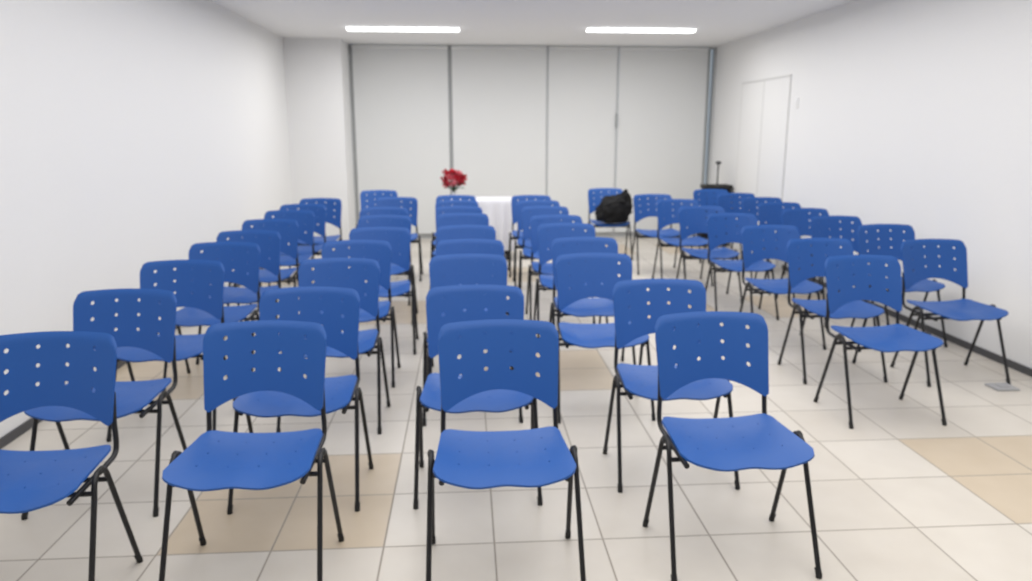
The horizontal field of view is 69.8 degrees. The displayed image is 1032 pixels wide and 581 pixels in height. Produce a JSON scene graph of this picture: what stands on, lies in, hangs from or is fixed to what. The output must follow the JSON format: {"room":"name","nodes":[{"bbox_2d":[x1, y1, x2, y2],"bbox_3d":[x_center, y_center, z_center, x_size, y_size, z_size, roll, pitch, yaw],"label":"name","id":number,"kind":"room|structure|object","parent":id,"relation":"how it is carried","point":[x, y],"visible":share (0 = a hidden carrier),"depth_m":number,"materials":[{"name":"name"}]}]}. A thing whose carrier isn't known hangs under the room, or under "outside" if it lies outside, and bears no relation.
{"room":"conference room","nodes":[
{"label":"conference room","id":0,"kind":"room"},
{"bbox_2d":[0,0,292,437],"bbox_3d":[-2.711,-0.761,4.391,0.150,2.730,12.850,-1,12,-4],"label":"wall","id":1,"kind":"structure","parent":0,"point":[134,133],"depth_m":5.01,"materials":[{"name":"white paint"}]},
{"bbox_2d":[0,268,263,449],"bbox_3d":[-2.602,0.636,4.262,0.010,0.050,12.000,-1,12,-4],"label":"baseboard","id":2,"kind":"structure","parent":1,"relation":"attached to","point":[26,426],"depth_m":3.83,"materials":[{"name":"grey"}]},
{"bbox_2d":[283,38,355,240],"bbox_3d":[-2.675,-2.022,10.273,0.730,2.730,0.850,-1,12,-4],"label":"wall pillar","id":3,"kind":"structure","parent":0,"point":[317,79],"depth_m":9.82,"materials":[{"name":"white paint"}]},
{"bbox_2d":[0,236,1031,580],"bbox_3d":[0.338,0.546,4.804,5.950,0.001,12.700,-1,12,-4],"label":"floor","id":4,"kind":"structure","parent":0,"point":[901,494],"depth_m":3.27,"materials":[{"name":"beige tile"}]},
{"bbox_2d":[0,331,142,580],"bbox_3d":[-1.626,0.614,2.474,0.544,0.842,0.558,-1,12,-6],"label":"plastic chair","id":5,"kind":"object","parent":4,"relation":"on","point":[29,480],"visible":1,"depth_m":2.61,"materials":[{"name":"blue plastic"}]},
{"bbox_2d":[21,288,186,519],"bbox_3d":[-1.751,0.460,3.197,0.544,0.842,0.558,-1,12,-3],"label":"plastic chair","id":6,"kind":"object","parent":4,"relation":"on","point":[131,396],"visible":0.72,"depth_m":3.33,"materials":[{"name":"blue plastic"}]},
{"bbox_2d":[106,260,235,441],"bbox_3d":[-1.832,0.296,3.959,0.544,0.842,0.558,-1,12,-4],"label":"plastic chair","id":7,"kind":"object","parent":4,"relation":"on","point":[187,346],"visible":0.54,"depth_m":4.10,"materials":[{"name":"blue plastic"}]},
{"bbox_2d":[161,242,259,392],"bbox_3d":[-1.870,0.152,4.634,0.544,0.842,0.558,-1,12,-3],"label":"plastic chair","id":8,"kind":"object","parent":4,"relation":"on","point":[186,316],"visible":0.71,"depth_m":4.78,"materials":[{"name":"blue plastic"}]},
{"bbox_2d":[196,230,280,364],"bbox_3d":[-1.917,0.029,5.209,0.544,0.842,0.558,-1,12,-4],"label":"plastic chair","id":9,"kind":"object","parent":4,"relation":"on","point":[239,295],"visible":0.46,"depth_m":5.35,"materials":[{"name":"blue plastic"}]},
{"bbox_2d":[159,320,343,580],"bbox_3d":[-0.927,0.582,2.627,0.544,0.842,0.558,-1,12,-3],"label":"plastic chair","id":10,"kind":"object","parent":4,"relation":"on","point":[216,460],"visible":1,"depth_m":2.74,"materials":[{"name":"blue plastic"}]},
{"bbox_2d":[227,219,298,320],"bbox_3d":[-1.994,-0.120,5.904,0.544,0.842,0.558,-1,12,-3],"label":"plastic chair","id":11,"kind":"object","parent":4,"relation":"on","point":[265,276],"visible":0.5,"depth_m":6.05,"materials":[{"name":"blue plastic"}]},
{"bbox_2d":[250,210,314,313],"bbox_3d":[-2.057,-0.270,6.604,0.544,0.842,0.558,-1,12,-2],"label":"plastic chair","id":12,"kind":"object","parent":4,"relation":"on","point":[308,237],"visible":0.41,"depth_m":6.75,"materials":[{"name":"blue plastic"}]},
{"bbox_2d":[268,204,325,285],"bbox_3d":[-2.095,-0.394,7.180,0.544,0.842,0.558,-1,12,-4],"label":"plastic chair","id":13,"kind":"object","parent":4,"relation":"on","point":[319,229],"visible":0.3,"depth_m":7.33,"materials":[{"name":"blue plastic"}]},
{"bbox_2d":[227,286,373,514],"bbox_3d":[-0.932,0.450,3.240,0.544,0.842,0.558,-1,12,-3],"label":"plastic chair","id":14,"kind":"object","parent":4,"relation":"on","point":[340,391],"visible":0.61,"depth_m":3.37,"materials":[{"name":"blue plastic"}]},
{"bbox_2d":[288,198,341,284],"bbox_3d":[-2.098,-0.534,7.836,0.544,0.842,0.558,-1,12,-2],"label":"plastic chair","id":15,"kind":"object","parent":4,"relation":"on","point":[329,205],"visible":0.58,"depth_m":7.98,"materials":[{"name":"blue plastic"}]},
{"bbox_2d":[276,258,390,434],"bbox_3d":[-0.985,0.282,4.024,0.544,0.842,0.558,-1,12,-3],"label":"plastic chair","id":16,"kind":"object","parent":4,"relation":"on","point":[321,275],"visible":0.5,"depth_m":4.17,"materials":[{"name":"blue plastic"}]},
{"bbox_2d":[306,240,400,387],"bbox_3d":[-1.034,0.133,4.723,0.544,0.842,0.558,-1,12,-4],"label":"plastic chair","id":17,"kind":"object","parent":4,"relation":"on","point":[357,250],"visible":0.46,"depth_m":4.87,"materials":[{"name":"blue plastic"}]},
{"bbox_2d":[356,190,397,227],"bbox_3d":[-1.662,-0.770,8.940,0.544,0.842,0.558,-1,12,-5],"label":"plastic chair","id":18,"kind":"object","parent":4,"relation":"on","point":[370,202],"visible":0.2,"depth_m":9.09,"materials":[{"name":"blue plastic"}]},
{"bbox_2d":[341,227,418,354],"bbox_3d":[-1.000,-0.011,5.393,0.544,0.842,0.558,-1,12,-5],"label":"plastic chair","id":19,"kind":"object","parent":4,"relation":"on","point":[398,288],"visible":0.47,"depth_m":5.54,"materials":[{"name":"blue plastic"}]},
{"bbox_2d":[360,207,410,305],"bbox_3d":[-1.242,-0.328,6.875,0.544,0.842,0.558,-1,12,-3],"label":"plastic chair","id":20,"kind":"object","parent":4,"relation":"on","point":[371,210],"visible":0.12,"depth_m":7.04,"materials":[{"name":"blue plastic"}]},
{"bbox_2d":[358,215,417,323],"bbox_3d":[-1.114,-0.183,6.196,0.544,0.842,0.558,-1,12,-3],"label":"plastic chair","id":21,"kind":"object","parent":4,"relation":"on","point":[372,220],"visible":0.34,"depth_m":6.35,"materials":[{"name":"blue plastic"}]},
{"bbox_2d":[376,197,422,281],"bbox_3d":[-1.288,-0.560,7.959,0.544,0.842,0.558,-1,12,-4],"label":"plastic chair","id":22,"kind":"object","parent":4,"relation":"on","point":[405,203],"visible":0.38,"depth_m":8.11,"materials":[{"name":"blue plastic"}]},
{"bbox_2d":[432,195,475,251],"bbox_3d":[-0.665,-0.616,8.217,0.544,0.842,0.558,-1,12,-3],"label":"plastic chair","id":23,"kind":"object","parent":4,"relation":"on","point":[443,197],"visible":0.12,"depth_m":8.38,"materials":[{"name":"blue plastic"}]},
{"bbox_2d":[431,200,478,255],"bbox_3d":[-0.607,-0.483,7.600,0.544,0.842,0.558,-1,12,-3],"label":"plastic chair","id":24,"kind":"object","parent":4,"relation":"on","point":[443,202],"visible":0.15,"depth_m":7.76,"materials":[{"name":"blue plastic"}]},
{"bbox_2d":[431,206,482,257],"bbox_3d":[-0.537,-0.349,6.970,0.544,0.842,0.558,-1,12,-3],"label":"plastic chair","id":25,"kind":"object","parent":4,"relation":"on","point":[446,209],"visible":0.16,"depth_m":7.13,"materials":[{"name":"blue plastic"}]},
{"bbox_2d":[437,213,488,233],"bbox_3d":[-0.452,-0.216,6.354,0.544,0.842,0.558,-1,12,-3],"label":"plastic chair","id":26,"kind":"object","parent":4,"relation":"on","point":[463,219],"visible":0.11,"depth_m":6.51,"materials":[{"name":"blue plastic"}]},
{"bbox_2d":[436,225,495,284],"bbox_3d":[-0.361,-0.036,5.513,0.544,0.842,0.558,-1,12,-5],"label":"plastic chair","id":27,"kind":"object","parent":4,"relation":"on","point":[452,231],"visible":0.13,"depth_m":5.67,"materials":[{"name":"blue plastic"}]},
{"bbox_2d":[427,239,512,372],"bbox_3d":[-0.295,0.123,4.769,0.544,0.842,0.558,-1,12,-2],"label":"plastic chair","id":28,"kind":"object","parent":4,"relation":"on","point":[454,245],"visible":0.13,"depth_m":4.93,"materials":[{"name":"blue plastic"}]},
{"bbox_2d":[423,254,522,426],"bbox_3d":[-0.257,0.253,4.163,0.544,0.842,0.558,-1,12,-5],"label":"plastic chair","id":29,"kind":"object","parent":4,"relation":"on","point":[485,268],"visible":0.34,"depth_m":4.32,"materials":[{"name":"blue plastic"}]},
{"bbox_2d":[413,284,542,509],"bbox_3d":[-0.175,0.441,3.285,0.544,0.842,0.558,-1,12,-3],"label":"plastic chair","id":30,"kind":"object","parent":4,"relation":"on","point":[453,304],"visible":0.6,"depth_m":3.41,"materials":[{"name":"blue plastic"}]},
{"bbox_2d":[426,319,585,580],"bbox_3d":[-0.050,0.579,2.642,0.544,0.842,0.558,-1,12,-4],"label":"plastic chair","id":31,"kind":"object","parent":4,"relation":"on","point":[538,457],"visible":1,"depth_m":2.76,"materials":[{"name":"blue plastic"}]},
{"bbox_2d":[508,195,550,276],"bbox_3d":[0.184,-0.616,8.217,0.544,0.842,0.558,-1,12,-3],"label":"plastic chair","id":32,"kind":"object","parent":4,"relation":"on","point":[514,199],"visible":0.26,"depth_m":8.34,"materials":[{"name":"blue plastic"}]},
{"bbox_2d":[513,200,559,286],"bbox_3d":[0.242,-0.483,7.600,0.544,0.842,0.558,-1,12,-2],"label":"plastic chair","id":33,"kind":"object","parent":4,"relation":"on","point":[527,203],"visible":0.34,"depth_m":7.73,"materials":[{"name":"blue plastic"}]},
{"bbox_2d":[518,206,568,289],"bbox_3d":[0.291,-0.349,6.970,0.544,0.842,0.558,-1,12,-2],"label":"plastic chair","id":34,"kind":"object","parent":4,"relation":"on","point":[534,210],"visible":0.27,"depth_m":7.10,"materials":[{"name":"blue plastic"}]},
{"bbox_2d":[525,215,595,323],"bbox_3d":[0.361,-0.186,6.212,0.544,0.842,0.558,-1,12,-4],"label":"plastic chair","id":35,"kind":"object","parent":4,"relation":"on","point":[547,268],"visible":0.41,"depth_m":6.33,"materials":[{"name":"blue plastic"}]},
{"bbox_2d":[533,223,607,337],"bbox_3d":[0.408,-0.063,5.637,0.544,0.842,0.558,-1,12,-3],"label":"plastic chair","id":36,"kind":"object","parent":4,"relation":"on","point":[545,255],"visible":0.46,"depth_m":5.77,"materials":[{"name":"blue plastic"}]},
{"bbox_2d":[549,237,635,364],"bbox_3d":[0.482,0.103,4.863,0.544,0.842,0.558,-1,12,-4],"label":"plastic chair","id":37,"kind":"object","parent":4,"relation":"on","point":[586,307],"visible":0.48,"depth_m":4.98,"materials":[{"name":"blue plastic"}]},
{"bbox_2d":[555,253,655,423],"bbox_3d":[0.473,0.245,4.198,0.544,0.842,0.558,-1,12,-4],"label":"plastic chair","id":38,"kind":"object","parent":4,"relation":"on","point":[572,334],"visible":0.7,"depth_m":4.33,"materials":[{"name":"blue plastic"}]},
{"bbox_2d":[588,188,632,259],"bbox_3d":[1.152,-0.840,9.265,0.544,0.842,0.558,-1,12,-4],"label":"plastic chair","id":39,"kind":"object","parent":4,"relation":"on","point":[598,193],"visible":0.59,"depth_m":9.39,"materials":[{"name":"blue plastic"}]},
{"bbox_2d":[595,189,632,222],"bbox_3d":[1.202,-1.039,9.073,0.476,0.402,0.307,-1,12,-4],"label":"bag","id":40,"kind":"object","parent":39,"relation":"on","point":[617,208],"visible":1,"depth_m":9.00,"materials":[{"name":"black fabric"}]},
{"bbox_2d":[631,194,683,274],"bbox_3d":[1.587,-0.645,8.353,0.544,0.842,0.558,-1,12,-5],"label":"plastic chair","id":41,"kind":"object","parent":4,"relation":"on","point":[643,202],"visible":0.8,"depth_m":8.47,"materials":[{"name":"blue plastic"}]},
{"bbox_2d":[603,279,739,492],"bbox_3d":[0.703,0.411,3.425,0.544,0.842,0.558,-1,12,-3],"label":"plastic chair","id":42,"kind":"object","parent":4,"relation":"on","point":[636,380],"visible":0.75,"depth_m":3.55,"materials":[{"name":"blue plastic"}]},
{"bbox_2d":[652,199,713,285],"bbox_3d":[1.730,-0.508,7.716,0.544,0.842,0.558,-1,12,-3],"label":"plastic chair","id":43,"kind":"object","parent":4,"relation":"on","point":[671,216],"visible":0.87,"depth_m":7.84,"materials":[{"name":"blue plastic"}]},
{"bbox_2d":[676,206,741,301],"bbox_3d":[1.802,-0.349,6.971,0.544,0.842,0.558,-1,12,-4],"label":"plastic chair","id":44,"kind":"object","parent":4,"relation":"on","point":[701,214],"visible":0.87,"depth_m":7.09,"materials":[{"name":"blue plastic"}]},
{"bbox_2d":[689,189,742,262],"bbox_3d":[2.448,-0.800,9.078,0.544,0.842,0.558,-1,12,-5],"label":"plastic chair","id":45,"kind":"object","parent":4,"relation":"on","point":[710,195],"visible":0.23,"depth_m":9.23,"materials":[{"name":"blue plastic"}]},
{"bbox_2d":[700,161,732,245],"bbox_3d":[2.728,-1.184,10.133,0.370,1.150,0.260,-1,12,-4],"label":"lectern","id":46,"kind":"object","parent":4,"relation":"on","point":[727,187],"visible":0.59,"depth_m":10.04,"materials":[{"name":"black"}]},
{"bbox_2d":[643,311,821,580],"bbox_3d":[0.788,0.552,2.767,0.544,0.842,0.558,-1,12,-5],"label":"plastic chair","id":47,"kind":"object","parent":4,"relation":"on","point":[756,441],"visible":1,"depth_m":2.88,"materials":[{"name":"blue plastic"}]},
{"bbox_2d":[705,213,778,319],"bbox_3d":[1.913,-0.216,6.354,0.544,0.842,0.558,-1,12,-4],"label":"plastic chair","id":48,"kind":"object","parent":4,"relation":"on","point":[731,221],"visible":0.83,"depth_m":6.48,"materials":[{"name":"blue plastic"}]},
{"bbox_2d":[716,193,769,271],"bbox_3d":[2.589,-0.678,8.509,0.544,0.842,0.558,-1,12,-3],"label":"plastic chair","id":49,"kind":"object","parent":4,"relation":"on","point":[727,206],"visible":0.25,"depth_m":8.66,"materials":[{"name":"blue plastic"}]},
{"bbox_2d":[737,197,799,277],"bbox_3d":[2.707,-0.556,7.938,0.544,0.842,0.558,-1,12,-4],"label":"plastic chair","id":50,"kind":"object","parent":4,"relation":"on","point":[752,205],"visible":0.16,"depth_m":8.09,"materials":[{"name":"blue plastic"}]},
{"bbox_2d":[739,225,825,349],"bbox_3d":[1.957,-0.036,5.512,0.544,0.842,0.558,-1,12,-3],"label":"plastic chair","id":51,"kind":"object","parent":4,"relation":"on","point":[764,286],"visible":0.9,"depth_m":5.64,"materials":[{"name":"blue plastic"}]},
{"bbox_2d":[752,202,821,294],"bbox_3d":[2.691,-0.432,7.359,0.544,0.842,0.558,-1,12,-5],"label":"plastic chair","id":52,"kind":"object","parent":4,"relation":"on","point":[769,211],"visible":0.22,"depth_m":7.51,"materials":[{"name":"blue plastic"}]},
{"bbox_2d":[776,208,829,305],"bbox_3d":[2.723,-0.308,6.783,0.544,0.842,0.558,-1,12,-4],"label":"plastic chair","id":53,"kind":"object","parent":4,"relation":"on","point":[804,216],"visible":0.27,"depth_m":6.93,"materials":[{"name":"blue plastic"}]},
{"bbox_2d":[777,238,887,383],"bbox_3d":[2.050,0.113,4.816,0.544,0.842,0.558,-1,12,-4],"label":"plastic chair","id":54,"kind":"object","parent":4,"relation":"on","point":[859,309],"visible":0.81,"depth_m":4.94,"materials":[{"name":"blue plastic"}]},
{"bbox_2d":[802,216,889,327],"bbox_3d":[2.733,-0.171,6.143,0.544,0.842,0.558,-1,12,-4],"label":"plastic chair","id":55,"kind":"object","parent":4,"relation":"on","point":[834,225],"visible":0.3,"depth_m":6.29,"materials":[{"name":"blue plastic"}]},
{"bbox_2d":[813,255,946,428],"bbox_3d":[2.019,0.260,4.127,0.544,0.842,0.558,-1,12,-5],"label":"plastic chair","id":56,"kind":"object","parent":4,"relation":"on","point":[897,337],"visible":1,"depth_m":4.25,"materials":[{"name":"blue plastic"}]},
{"bbox_2d":[850,224,947,347],"bbox_3d":[2.869,-0.050,5.574,0.544,0.842,0.558,-1,12,-3],"label":"plastic chair","id":57,"kind":"object","parent":4,"relation":"on","point":[884,234],"visible":0.53,"depth_m":5.72,"materials":[{"name":"blue plastic"}]},
{"bbox_2d":[890,239,1010,386],"bbox_3d":[2.791,0.123,4.769,0.544,0.842,0.558,-1,12,-5],"label":"plastic chair","id":58,"kind":"object","parent":4,"relation":"on","point":[963,309],"visible":0.99,"depth_m":4.90,"materials":[{"name":"blue plastic"}]},
{"bbox_2d":[985,383,1019,390],"bbox_3d":[2.990,0.590,4.550,0.140,0.020,0.120,-1,12,-4],"label":"socket","id":59,"kind":"object","parent":4,"relation":"on","point":[996,386],"visible":1,"depth_m":4.52,"materials":[{"name":"grey plastic"}]},
{"bbox_2d":[348,44,716,238],"bbox_3d":[0.275,-2.120,10.735,5.220,2.730,0.165,-1,12,-4],"label":"window","id":60,"kind":"structure","parent":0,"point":[597,234],"depth_m":10.67,"materials":[{"name":"metal"}]},
{"bbox_2d":[351,44,449,233],"bbox_3d":[-1.615,-2.120,10.556,1.321,2.643,0.044,-1,12,-4],"label":"partition panel","id":61,"kind":"object","parent":60,"relation":"attached to","point":[401,103],"visible":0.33,"depth_m":10.50,"materials":[{"name":"fabric"}]},
{"bbox_2d":[451,45,546,230],"bbox_3d":[-0.236,-2.139,10.647,1.335,2.643,0.044,-1,12,-4],"label":"partition panel","id":62,"kind":"object","parent":60,"relation":"attached to","point":[499,92],"visible":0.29,"depth_m":10.58,"materials":[{"name":"fabric"}]},
{"bbox_2d":[548,46,617,231],"bbox_3d":[0.953,-2.156,10.725,0.978,2.643,0.044,-1,12,-4],"label":"partition panel","id":63,"kind":"object","parent":60,"relation":"attached to","point":[582,79],"visible":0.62,"depth_m":10.68,"materials":[{"name":"fabric"}]},
{"bbox_2d":[615,47,708,231],"bbox_3d":[2.111,-2.172,10.802,1.281,2.643,0.044,-1,12,-4],"label":"partition panel","id":64,"kind":"object","parent":60,"relation":"attached to","point":[662,95],"visible":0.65,"depth_m":10.75,"materials":[{"name":"fabric"}]},
{"bbox_2d":[211,0,854,46],"bbox_3d":[0.336,-2.178,4.246,6.250,0.100,13.050,-1,12,-4],"label":"ceiling","id":65,"kind":"structure","parent":0,"point":[718,23],"depth_m":7.93,"materials":[{"name":"paint"}]},
{"bbox_2d":[345,26,459,31],"bbox_3d":[-1.305,-3.036,8.587,1.310,0.040,0.150,-1,12,-4],"label":"recessed light","id":66,"kind":"object","parent":65,"relation":"in","point":[349,28],"visible":1,"depth_m":8.53,"materials":[{"name":"white plastic"}]},
{"bbox_2d":[586,27,696,32],"bbox_3d":[1.465,-3.054,8.672,1.290,0.040,0.150,-1,12,-4],"label":"recessed light","id":67,"kind":"object","parent":65,"relation":"in","point":[588,29],"visible":1,"depth_m":8.61,"materials":[{"name":"white plastic"}]},
{"bbox_2d":[710,0,1031,368],"bbox_3d":[3.376,-0.847,4.792,0.150,2.730,12.850,-1,12,-4],"label":"wall","id":68,"kind":"structure","parent":0,"point":[917,114],"depth_m":5.88,"materials":[{"name":"white paint"}]},
{"bbox_2d":[733,74,791,266],"bbox_3d":[2.998,-1.489,9.138,0.014,2.165,1.480,-1,12,-4],"label":"door","id":69,"kind":"structure","parent":68,"relation":"in","point":[765,105],"depth_m":8.96,"materials":[{"name":"white laminate"}]},
{"bbox_2d":[794,97,798,108],"bbox_3d":[3.060,-2.047,8.075,0.014,0.120,0.080,-1,12,-4],"label":"light switch","id":70,"kind":"object","parent":68,"relation":"attached to","point":[796,98],"visible":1,"depth_m":8.06,"materials":[{"name":"white plastic"}]},
{"bbox_2d":[782,265,1031,376],"bbox_3d":[3.393,0.767,3.652,0.010,0.050,9.950,-1,12,-4],"label":"baseboard","id":71,"kind":"structure","parent":68,"relation":"attached to","point":[995,357],"depth_m":5.42,"materials":[{"name":"grey"}]},
{"bbox_3d":[-0.455,-0.781,9.252,0.800,0.732,0.540,-1,12,-4],"label":"table","id":72,"kind":"object","parent":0,"visible":0},
{"bbox_2d":[451,196,517,250],"bbox_3d":[-0.455,-0.845,9.238,0.937,0.611,0.678,-1,12,-4],"label":"tablecloth","id":73,"kind":"object","parent":72,"relation":"on","point":[498,210],"visible":0.27,"depth_m":8.95,"materials":[{"name":"white fabric"}]},
{"bbox_3d":[-0.761,-1.171,9.106,0.084,0.080,0.084,-1,12,-4],"label":"vase","id":74,"kind":"object","parent":73,"relation":"on","visible":0},
{"bbox_2d":[441,168,466,191],"bbox_3d":[-0.758,-1.319,9.068,0.331,0.352,0.283,-1,12,-4],"label":"flower bouquet","id":75,"kind":"object","parent":74,"relation":"in","point":[455,175],"visible":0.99,"depth_m":9.01,"materials":[{"name":"red plant"}]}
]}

